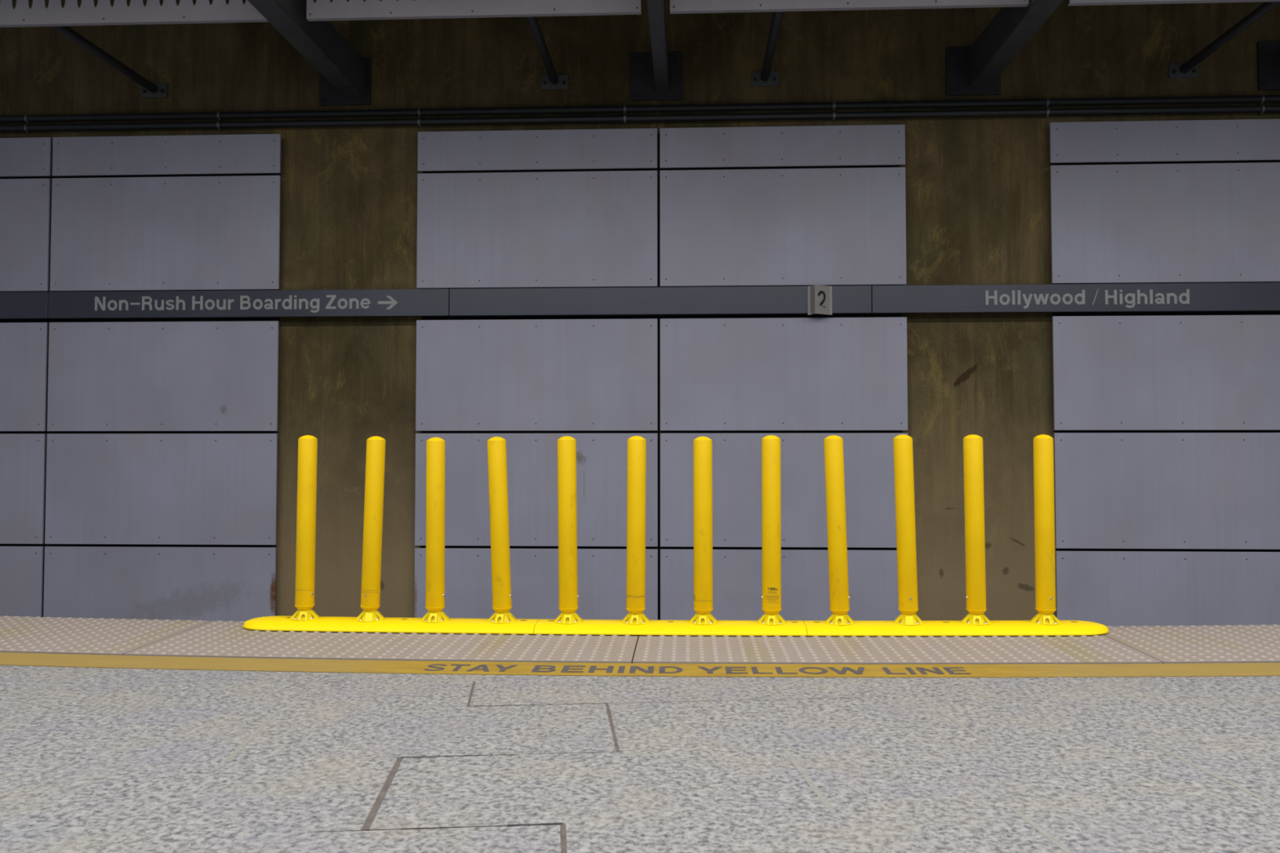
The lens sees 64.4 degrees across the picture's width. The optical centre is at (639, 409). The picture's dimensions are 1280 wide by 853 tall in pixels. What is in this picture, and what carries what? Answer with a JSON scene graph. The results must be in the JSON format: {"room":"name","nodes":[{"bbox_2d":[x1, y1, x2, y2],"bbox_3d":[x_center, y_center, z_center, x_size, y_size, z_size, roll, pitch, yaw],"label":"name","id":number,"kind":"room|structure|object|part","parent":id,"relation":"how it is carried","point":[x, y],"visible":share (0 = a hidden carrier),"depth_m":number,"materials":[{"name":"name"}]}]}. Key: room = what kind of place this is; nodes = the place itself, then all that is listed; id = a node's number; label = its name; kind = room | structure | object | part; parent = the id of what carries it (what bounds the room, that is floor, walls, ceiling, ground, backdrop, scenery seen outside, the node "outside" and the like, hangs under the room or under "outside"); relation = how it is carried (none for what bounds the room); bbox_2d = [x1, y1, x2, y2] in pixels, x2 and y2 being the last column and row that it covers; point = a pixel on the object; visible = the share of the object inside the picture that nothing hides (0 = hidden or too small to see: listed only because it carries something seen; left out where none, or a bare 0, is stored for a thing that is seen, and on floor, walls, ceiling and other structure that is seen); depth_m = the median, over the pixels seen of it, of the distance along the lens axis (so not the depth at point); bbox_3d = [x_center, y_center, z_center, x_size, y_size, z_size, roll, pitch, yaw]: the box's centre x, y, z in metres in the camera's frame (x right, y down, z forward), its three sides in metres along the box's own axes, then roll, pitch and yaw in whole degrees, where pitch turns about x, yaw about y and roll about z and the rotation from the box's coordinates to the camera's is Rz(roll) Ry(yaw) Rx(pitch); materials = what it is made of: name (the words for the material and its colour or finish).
{"room":"metro station","nodes":[
{"label":"metro station","id":0,"kind":"room"},
{"bbox_2d":[0,665,1279,852],"bbox_3d":[0.043,1.580,0.853,13.000,1.301,9.816,0,-2,3],"label":"floor","id":1,"kind":"structure","parent":0,"point":[93,760],"depth_m":2.87,"materials":[{"name":"stone"}]},
{"bbox_2d":[0,616,210,655],"bbox_3d":[-3.295,1.086,4.923,2.273,0.040,0.835,0,-2,8],"label":"tactile paving","id":2,"kind":"object","parent":1,"relation":"on","point":[18,634],"visible":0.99,"depth_m":4.82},
{"bbox_2d":[123,620,639,662],"bbox_3d":[-1.109,1.077,4.689,2.231,0.040,0.895,0,-2,3],"label":"tactile paving","id":3,"kind":"object","parent":1,"relation":"on","point":[222,639],"visible":0.77,"depth_m":4.54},
{"bbox_2d":[243,616,539,634],"bbox_3d":[-1.226,1.048,4.979,1.468,0.038,0.276,0,-2,4],"label":"kerb section","id":4,"kind":"object","parent":3,"relation":"on","point":[324,624],"visible":0.91,"depth_m":4.88,"materials":[{"name":"yellow plastic"}]},
{"bbox_2d":[288,435,319,621],"bbox_3d":[-1.654,0.580,5.027,0.138,0.903,0.138,-1,-2,27],"label":"bollard","id":5,"kind":"object","parent":4,"relation":"on","point":[307,444],"visible":1,"depth_m":4.99,"materials":[{"name":"yellow plastic"}]},
{"bbox_2d":[355,435,385,622],"bbox_3d":[-1.324,0.581,4.999,0.138,0.898,0.138,-1,-2,29],"label":"bollard","id":6,"kind":"object","parent":4,"relation":"on","point":[375,445],"visible":1,"depth_m":4.96,"materials":[{"name":"yellow plastic"}]},
{"bbox_2d":[419,437,449,622],"bbox_3d":[-0.999,0.583,4.975,0.138,0.892,0.138,2,-3,-41],"label":"bollard","id":7,"kind":"object","parent":4,"relation":"on","point":[435,446],"visible":1,"depth_m":4.94,"materials":[{"name":"yellow plastic"}]},
{"bbox_2d":[487,436,516,623],"bbox_3d":[-0.669,0.581,4.954,0.138,0.895,0.138,2,-3,-44],"label":"bollard","id":8,"kind":"object","parent":4,"relation":"on","point":[496,446],"visible":1,"depth_m":4.92,"materials":[{"name":"yellow plastic"}]},
{"bbox_2d":[0,652,1279,677],"bbox_3d":[0.213,1.069,4.387,13.005,0.036,0.882,0,-2,2],"label":"yellow line","id":9,"kind":"object","parent":1,"relation":"on","point":[305,665],"visible":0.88,"depth_m":4.10,"materials":[{"name":"paint"}]},
{"bbox_2d":[632,634,1162,664],"bbox_3d":[1.083,1.074,4.604,2.224,0.040,0.838,0,-2,0],"label":"tactile paving","id":10,"kind":"object","parent":1,"relation":"on","point":[650,649],"visible":0.73,"depth_m":4.44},
{"bbox_2d":[533,618,807,635],"bbox_3d":[0.146,1.045,4.905,1.283,0.038,0.287,0,-2,3],"label":"kerb section","id":11,"kind":"object","parent":10,"relation":"on","point":[588,627],"visible":0.88,"depth_m":4.80,"materials":[{"name":"yellow plastic"}]},
{"bbox_2d":[553,435,582,623],"bbox_3d":[-0.346,0.579,4.936,0.142,0.897,0.142,0,-2,3],"label":"bollard","id":12,"kind":"object","parent":11,"relation":"on","point":[566,445],"visible":1,"depth_m":4.90,"materials":[{"name":"yellow plastic"}]},
{"bbox_2d":[620,435,650,624],"bbox_3d":[-0.021,0.578,4.921,0.142,0.898,0.142,0,-2,3],"label":"bollard","id":13,"kind":"object","parent":11,"relation":"on","point":[636,445],"visible":1,"depth_m":4.88,"materials":[{"name":"yellow plastic"}]},
{"bbox_2d":[688,436,717,625],"bbox_3d":[0.305,0.579,4.910,0.138,0.895,0.138,-2,-3,44],"label":"bollard","id":14,"kind":"object","parent":11,"relation":"on","point":[702,446],"visible":1,"depth_m":4.87,"materials":[{"name":"yellow plastic"}]},
{"bbox_2d":[756,435,786,625],"bbox_3d":[0.633,0.576,4.902,0.138,0.901,0.138,2,-3,-43],"label":"bollard","id":15,"kind":"object","parent":11,"relation":"on","point":[771,444],"visible":1,"depth_m":4.87,"materials":[{"name":"yellow plastic"}]},
{"bbox_2d":[802,620,1108,635],"bbox_3d":[1.515,1.044,4.885,1.466,0.038,0.276,0,-2,0],"label":"kerb section","id":16,"kind":"object","parent":10,"relation":"on","point":[814,628],"visible":0.94,"depth_m":4.78,"materials":[{"name":"yellow plastic"}]},
{"bbox_2d":[823,435,854,625],"bbox_3d":[0.960,0.576,4.898,0.138,0.901,0.138,2,-3,-39],"label":"bollard","id":17,"kind":"object","parent":16,"relation":"on","point":[839,597],"visible":1,"depth_m":4.86,"materials":[{"name":"yellow plastic"}]},
{"bbox_2d":[893,434,923,625],"bbox_3d":[1.289,0.574,4.897,0.138,0.904,0.138,2,-3,-41],"label":"bollard","id":18,"kind":"object","parent":16,"relation":"on","point":[903,443],"visible":1,"depth_m":4.86,"materials":[{"name":"yellow plastic"}]},
{"bbox_2d":[960,434,991,625],"bbox_3d":[1.616,0.574,4.899,0.138,0.904,0.138,2,-3,-39],"label":"bollard","id":19,"kind":"object","parent":16,"relation":"on","point":[973,460],"visible":1,"depth_m":4.86,"materials":[{"name":"yellow plastic"}]},
{"bbox_2d":[1030,434,1062,625],"bbox_3d":[1.952,0.574,4.904,0.138,0.904,0.138,2,-3,-39],"label":"bollard","id":20,"kind":"object","parent":16,"relation":"on","point":[1043,448],"visible":1,"depth_m":4.87,"materials":[{"name":"yellow plastic"}]},
{"bbox_2d":[1102,624,1279,663],"bbox_3d":[3.281,1.075,4.668,2.287,0.040,0.833,0,-2,-4],"label":"tactile paving","id":21,"kind":"object","parent":1,"relation":"on","point":[1192,644],"visible":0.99,"depth_m":4.61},
{"bbox_2d":[0,0,1279,620],"bbox_3d":[0.432,-1.233,9.238,18.000,7.500,0.400,0,-2,3],"label":"wall","id":22,"kind":"structure","parent":0,"point":[978,189],"depth_m":9.09,"materials":[{"name":"concrete"}]},
{"bbox_2d":[0,546,43,617],"bbox_3d":[-6.442,1.728,9.200,2.159,0.984,0.087,0,-2,3],"label":"panel","id":23,"kind":"object","parent":22,"relation":"attached to","point":[21,567],"visible":0.52,"depth_m":9.12,"materials":[{"name":"paint"}]},
{"bbox_2d":[0,433,45,543],"bbox_3d":[-6.443,0.719,9.234,2.159,0.990,0.087,0,-2,3],"label":"panel","id":24,"kind":"object","parent":22,"relation":"attached to","point":[22,455],"visible":1,"depth_m":9.15,"materials":[{"name":"paint"}]},
{"bbox_2d":[0,322,48,431],"bbox_3d":[-6.443,-0.291,9.269,2.159,0.984,0.087,0,-2,3],"label":"panel","id":25,"kind":"object","parent":22,"relation":"attached to","point":[23,345],"visible":1,"depth_m":9.19,"materials":[{"name":"paint"}]},
{"bbox_2d":[0,291,48,319],"bbox_3d":[-6.402,-0.935,9.268,2.143,0.240,0.129,0,-2,3],"label":"sign band","id":26,"kind":"object","parent":22,"relation":"attached to","point":[34,304],"visible":0.96,"depth_m":9.16,"materials":[{"name":"grey metal"}]},
{"bbox_2d":[0,177,50,291],"bbox_3d":[-6.444,-1.582,9.314,2.159,1.029,0.087,0,-2,3],"label":"panel","id":27,"kind":"object","parent":22,"relation":"attached to","point":[24,203],"visible":1,"depth_m":9.23,"materials":[{"name":"paint"}]},
{"bbox_2d":[0,137,51,177],"bbox_3d":[-6.444,-2.296,9.338,2.159,0.354,0.087,0,-2,3],"label":"panel","id":28,"kind":"object","parent":22,"relation":"attached to","point":[28,156],"visible":1,"depth_m":9.26,"materials":[{"name":"paint"}]},
{"bbox_2d":[51,26,168,97],"bbox_3d":[-4.485,-2.946,8.534,0.244,0.130,1.584,0,-2,3],"label":"strut","id":29,"kind":"object","parent":22,"relation":"attached to","point":[148,90],"visible":1,"depth_m":8.70,"materials":[{"name":"metal"}]},
{"bbox_3d":[-4.448,-2.919,9.315,0.244,0.130,0.020,0,-2,3],"label":"wall plate","id":30,"kind":"part","parent":29,"relation":"part of","materials":[{"name":"metal"}]},
{"bbox_2d":[0,139,281,617],"bbox_3d":[-5.416,-0.064,9.264,4.310,4.770,0.015,0,-2,3],"label":"trim","id":31,"kind":"structure","parent":22,"relation":"attached to","point":[153,319],"depth_m":9.23,"materials":[{"name":"black metal"}]},
{"bbox_2d":[43,546,276,621],"bbox_3d":[-4.288,1.724,9.098,2.109,0.984,0.087,0,-2,3],"label":"panel","id":32,"kind":"object","parent":22,"relation":"attached to","point":[207,584],"visible":0.54,"depth_m":9.06,"materials":[{"name":"paint"}]},
{"bbox_2d":[44,433,277,545],"bbox_3d":[-4.288,0.715,9.133,2.109,0.990,0.087,0,-2,3],"label":"panel","id":33,"kind":"object","parent":22,"relation":"attached to","point":[101,488],"visible":1,"depth_m":9.09,"materials":[{"name":"paint"}]},
{"bbox_2d":[47,320,279,431],"bbox_3d":[-4.288,-0.295,9.168,2.109,0.984,0.087,0,-2,3],"label":"panel","id":34,"kind":"object","parent":22,"relation":"attached to","point":[107,375],"visible":1,"depth_m":9.13,"materials":[{"name":"paint"}]},
{"bbox_2d":[49,175,280,291],"bbox_3d":[-4.289,-1.587,9.212,2.109,1.029,0.087,0,-2,3],"label":"panel","id":35,"kind":"object","parent":22,"relation":"attached to","point":[168,233],"visible":1,"depth_m":9.17,"materials":[{"name":"paint"}]},
{"bbox_2d":[52,133,281,176],"bbox_3d":[-4.289,-2.301,9.237,2.109,0.354,0.087,0,-2,3],"label":"panel","id":36,"kind":"object","parent":22,"relation":"attached to","point":[246,153],"visible":1,"depth_m":9.20,"materials":[{"name":"paint"}]},
{"bbox_2d":[48,288,449,318],"bbox_3d":[-3.507,-0.941,9.131,3.642,0.240,0.130,0,-2,3],"label":"sign band","id":37,"kind":"object","parent":22,"relation":"attached to","point":[356,302],"visible":1,"depth_m":9.07,"materials":[{"name":"grey metal"}]},
{"bbox_2d":[248,0,371,106],"bbox_3d":[-2.759,-3.032,7.446,0.470,0.425,3.600,0,-2,3],"label":"beam","id":38,"kind":"structure","parent":22,"relation":"attached to","point":[344,75],"depth_m":8.38,"materials":[{"name":"grey metal"}]},
{"bbox_2d":[0,0,268,26],"bbox_3d":[-4.041,-3.536,7.717,2.536,1.250,0.079,0,-2,3],"label":"perforated panel","id":39,"kind":"object","parent":38,"relation":"attached to","point":[202,11],"visible":0.9,"depth_m":7.66,"materials":[{"name":"paint"}]},
{"bbox_3d":[-4.041,-3.536,7.722,2.536,1.250,0.069,0,-2,3],"label":"rail","id":40,"kind":"part","parent":39,"relation":"part of","materials":[{"name":"metal"}]},
{"bbox_3d":[-2.676,-2.970,9.227,0.470,0.425,0.032,0,-2,3],"label":"plate","id":41,"kind":"part","parent":38,"relation":"part of","materials":[{"name":"metal"}]},
{"bbox_2d":[413,547,657,620],"bbox_3d":[-0.914,1.717,8.940,2.143,0.984,0.087,0,-2,3],"label":"panel","id":42,"kind":"object","parent":22,"relation":"attached to","point":[602,573],"visible":0.48,"depth_m":8.90,"materials":[{"name":"paint"}]},
{"bbox_2d":[414,433,657,546],"bbox_3d":[-0.915,0.708,8.975,2.143,0.990,0.087,0,-2,3],"label":"panel","id":43,"kind":"object","parent":22,"relation":"attached to","point":[531,458],"visible":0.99,"depth_m":8.93,"materials":[{"name":"paint"}]},
{"bbox_2d":[416,170,657,288],"bbox_3d":[-0.916,-1.593,9.054,2.143,1.029,0.087,0,-2,3],"label":"panel","id":44,"kind":"object","parent":22,"relation":"attached to","point":[545,228],"visible":1,"depth_m":9.01,"materials":[{"name":"paint"}]},
{"bbox_2d":[415,318,657,431],"bbox_3d":[-0.915,-0.301,9.009,2.143,0.984,0.087,0,-2,3],"label":"panel","id":45,"kind":"object","parent":22,"relation":"attached to","point":[506,375],"visible":1,"depth_m":8.97,"materials":[{"name":"paint"}]},
{"bbox_2d":[417,128,657,171],"bbox_3d":[-0.916,-2.307,9.078,2.143,0.354,0.087,0,-2,3],"label":"panel","id":46,"kind":"object","parent":22,"relation":"attached to","point":[628,148],"visible":1,"depth_m":9.04,"materials":[{"name":"paint"}]},
{"bbox_2d":[525,16,568,89],"bbox_3d":[-0.803,-2.968,8.361,0.244,0.130,1.584,0,-2,3],"label":"strut","id":47,"kind":"object","parent":22,"relation":"attached to","point":[552,81],"visible":1,"depth_m":8.71,"materials":[{"name":"metal"}]},
{"bbox_3d":[-0.766,-2.942,9.143,0.244,0.130,0.020,0,-2,3],"label":"wall plate","id":48,"kind":"part","parent":47,"relation":"part of","materials":[{"name":"metal"}]},
{"bbox_2d":[0,94,1279,124],"bbox_3d":[0.420,-2.678,9.048,17.000,0.072,0.078,0,-2,3],"label":"conduit","id":49,"kind":"object","parent":22,"relation":"attached to","point":[1261,99],"visible":1,"depth_m":9.04,"materials":[{"name":"metal"}]},
{"bbox_2d":[0,105,1279,133],"bbox_3d":[0.420,-2.590,9.045,17.000,0.072,0.078,0,-2,3],"label":"conduit","id":50,"kind":"object","parent":22,"relation":"attached to","point":[219,125],"visible":1,"depth_m":9.03,"materials":[{"name":"metal"}]},
{"bbox_2d":[630,0,682,101],"bbox_3d":[0.061,-3.037,7.314,0.470,0.425,3.600,0,-2,3],"label":"beam","id":51,"kind":"structure","parent":22,"relation":"attached to","point":[657,75],"depth_m":9.07,"materials":[{"name":"grey metal"}]},
{"bbox_2d":[306,0,641,21],"bbox_3d":[-1.240,-3.541,7.585,2.499,1.250,0.079,0,-2,3],"label":"perforated panel","id":52,"kind":"object","parent":51,"relation":"attached to","point":[321,10],"visible":1,"depth_m":7.54,"materials":[{"name":"paint"}]},
{"bbox_3d":[-1.240,-3.541,7.590,2.499,1.250,0.069,0,-2,3],"label":"rail","id":53,"kind":"part","parent":52,"relation":"part of","materials":[{"name":"metal"}]},
{"bbox_3d":[0.145,-2.976,9.095,0.470,0.425,0.032,0,-2,3],"label":"plate","id":54,"kind":"part","parent":51,"relation":"part of","materials":[{"name":"metal"}]},
{"bbox_2d":[448,285,871,315],"bbox_3d":[0.164,-0.948,8.960,3.696,0.240,0.129,0,-2,3],"label":"sign band","id":55,"kind":"object","parent":22,"relation":"attached to","point":[785,300],"visible":1,"depth_m":8.90,"materials":[{"name":"grey metal"}]},
{"bbox_2d":[807,284,831,315],"bbox_3d":[1.559,-0.946,8.778,0.209,0.250,0.103,0,-2,3],"label":"marker","id":56,"kind":"object","parent":55,"relation":"attached to","point":[819,296],"visible":1,"depth_m":8.79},
{"bbox_2d":[420,133,902,620],"bbox_3d":[0.170,-0.075,9.002,4.255,4.770,0.015,0,-2,3],"label":"trim","id":57,"kind":"structure","parent":22,"relation":"attached to","point":[658,169],"depth_m":9.01,"materials":[{"name":"black metal"}]},
{"bbox_2d":[751,11,783,86],"bbox_3d":[1.074,-2.970,8.273,0.244,0.130,1.584,0,-2,3],"label":"strut","id":58,"kind":"object","parent":22,"relation":"attached to","point":[765,77],"visible":1,"depth_m":8.64,"materials":[{"name":"metal"}]},
{"bbox_3d":[1.111,-2.943,9.054,0.244,0.130,0.020,0,-2,3],"label":"wall plate","id":59,"kind":"part","parent":58,"relation":"part of","materials":[{"name":"metal"}]},
{"bbox_2d":[660,549,901,620],"bbox_3d":[1.250,1.713,8.838,2.145,0.984,0.087,0,-2,3],"label":"panel","id":60,"kind":"object","parent":22,"relation":"attached to","point":[737,574],"visible":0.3,"depth_m":8.80,"materials":[{"name":"paint"}]},
{"bbox_2d":[659,124,905,168],"bbox_3d":[1.249,-2.312,8.977,2.145,0.354,0.087,0,-2,3],"label":"panel","id":61,"kind":"object","parent":22,"relation":"attached to","point":[847,144],"visible":1,"depth_m":8.94,"materials":[{"name":"paint"}]},
{"bbox_2d":[659,167,906,286],"bbox_3d":[1.249,-1.597,8.952,2.145,1.029,0.087,0,-2,3],"label":"panel","id":62,"kind":"object","parent":22,"relation":"attached to","point":[797,226],"visible":1,"depth_m":8.91,"materials":[{"name":"paint"}]},
{"bbox_2d":[660,316,907,431],"bbox_3d":[1.250,-0.306,8.908,2.145,0.984,0.087,0,-2,3],"label":"panel","id":63,"kind":"object","parent":22,"relation":"attached to","point":[771,373],"visible":1,"depth_m":8.87,"materials":[{"name":"paint"}]},
{"bbox_2d":[660,432,907,547],"bbox_3d":[1.250,0.704,8.873,2.145,0.990,0.087,0,-2,3],"label":"panel","id":64,"kind":"object","parent":22,"relation":"attached to","point":[868,457],"visible":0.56,"depth_m":8.84,"materials":[{"name":"paint"}]},
{"bbox_2d":[945,0,1062,95],"bbox_3d":[2.854,-3.043,7.183,0.470,0.425,3.600,0,-2,3],"label":"beam","id":65,"kind":"structure","parent":22,"relation":"attached to","point":[976,69],"depth_m":8.37,"materials":[{"name":"grey metal"}]},
{"bbox_2d":[670,0,1028,13],"bbox_3d":[1.515,-3.547,7.456,2.590,1.250,0.079,0,-2,3],"label":"perforated panel","id":66,"kind":"object","parent":65,"relation":"attached to","point":[677,6],"visible":1,"depth_m":7.42,"materials":[{"name":"paint"}]},
{"bbox_3d":[2.938,-2.981,8.963,0.470,0.425,0.032,0,-2,3],"label":"plate","id":67,"kind":"part","parent":65,"relation":"part of","materials":[{"name":"metal"}]},
{"bbox_2d":[871,282,1279,313],"bbox_3d":[3.889,-0.955,8.784,3.751,0.240,0.130,0,-2,3],"label":"sign band","id":68,"kind":"object","parent":22,"relation":"attached to","point":[1215,296],"visible":1,"depth_m":8.73,"materials":[{"name":"grey metal"}]},
{"bbox_2d":[1048,119,1279,163],"bbox_3d":[4.639,-2.318,8.817,2.150,0.354,0.087,0,-2,3],"label":"panel","id":69,"kind":"object","parent":22,"relation":"attached to","point":[1229,140],"visible":1,"depth_m":8.78,"materials":[{"name":"paint"}]},
{"bbox_2d":[1049,162,1279,283],"bbox_3d":[4.640,-1.604,8.793,2.150,1.029,0.087,0,-2,3],"label":"panel","id":70,"kind":"object","parent":22,"relation":"attached to","point":[1173,222],"visible":1,"depth_m":8.76,"materials":[{"name":"paint"}]},
{"bbox_2d":[1049,160,1279,551],"bbox_3d":[4.708,-0.084,8.789,2.220,4.770,0.015,0,-2,3],"label":"trim","id":71,"kind":"structure","parent":22,"relation":"attached to","point":[1185,313],"depth_m":8.80,"materials":[{"name":"black metal"}]},
{"bbox_2d":[1052,315,1279,430],"bbox_3d":[4.640,-0.312,8.748,2.150,0.984,0.087,0,-2,3],"label":"panel","id":72,"kind":"object","parent":22,"relation":"attached to","point":[1170,372],"visible":1,"depth_m":8.71,"materials":[{"name":"paint"}]},
{"bbox_2d":[1053,432,1279,549],"bbox_3d":[4.641,0.697,8.713,2.150,0.990,0.087,0,-2,3],"label":"panel","id":73,"kind":"object","parent":22,"relation":"attached to","point":[1168,491],"visible":1,"depth_m":8.68,"materials":[{"name":"paint"}]},
{"bbox_2d":[1055,551,1279,626],"bbox_3d":[4.641,1.706,8.679,2.150,0.984,0.087,0,-2,3],"label":"panel","id":74,"kind":"object","parent":22,"relation":"attached to","point":[1104,588],"visible":0.56,"depth_m":8.65,"materials":[{"name":"paint"}]},
{"bbox_2d":[1168,1,1279,78],"bbox_3d":[4.710,-2.984,8.102,0.244,0.130,1.584,0,-2,3],"label":"strut","id":75,"kind":"object","parent":22,"relation":"attached to","point":[1188,69],"visible":1,"depth_m":8.30,"materials":[{"name":"metal"}]},
{"bbox_3d":[4.747,-2.957,8.883,0.244,0.130,0.020,0,-2,3],"label":"wall plate","id":76,"kind":"part","parent":75,"relation":"part of","materials":[{"name":"metal"}]},
{"bbox_2d":[1257,40,1279,90],"bbox_3d":[5.531,-3.048,7.057,0.470,0.425,3.600,0,-2,3],"label":"beam","id":77,"kind":"structure","parent":22,"relation":"attached to","point":[1268,52],"depth_m":8.83,"materials":[{"name":"grey metal"}]},
{"bbox_2d":[1067,0,1279,5],"bbox_3d":[4.309,-3.552,7.325,2.425,1.250,0.079,0,-2,3],"label":"perforated panel","id":78,"kind":"object","parent":77,"relation":"attached to","point":[1072,2],"visible":1,"depth_m":7.31,"materials":[{"name":"paint"}]}
]}

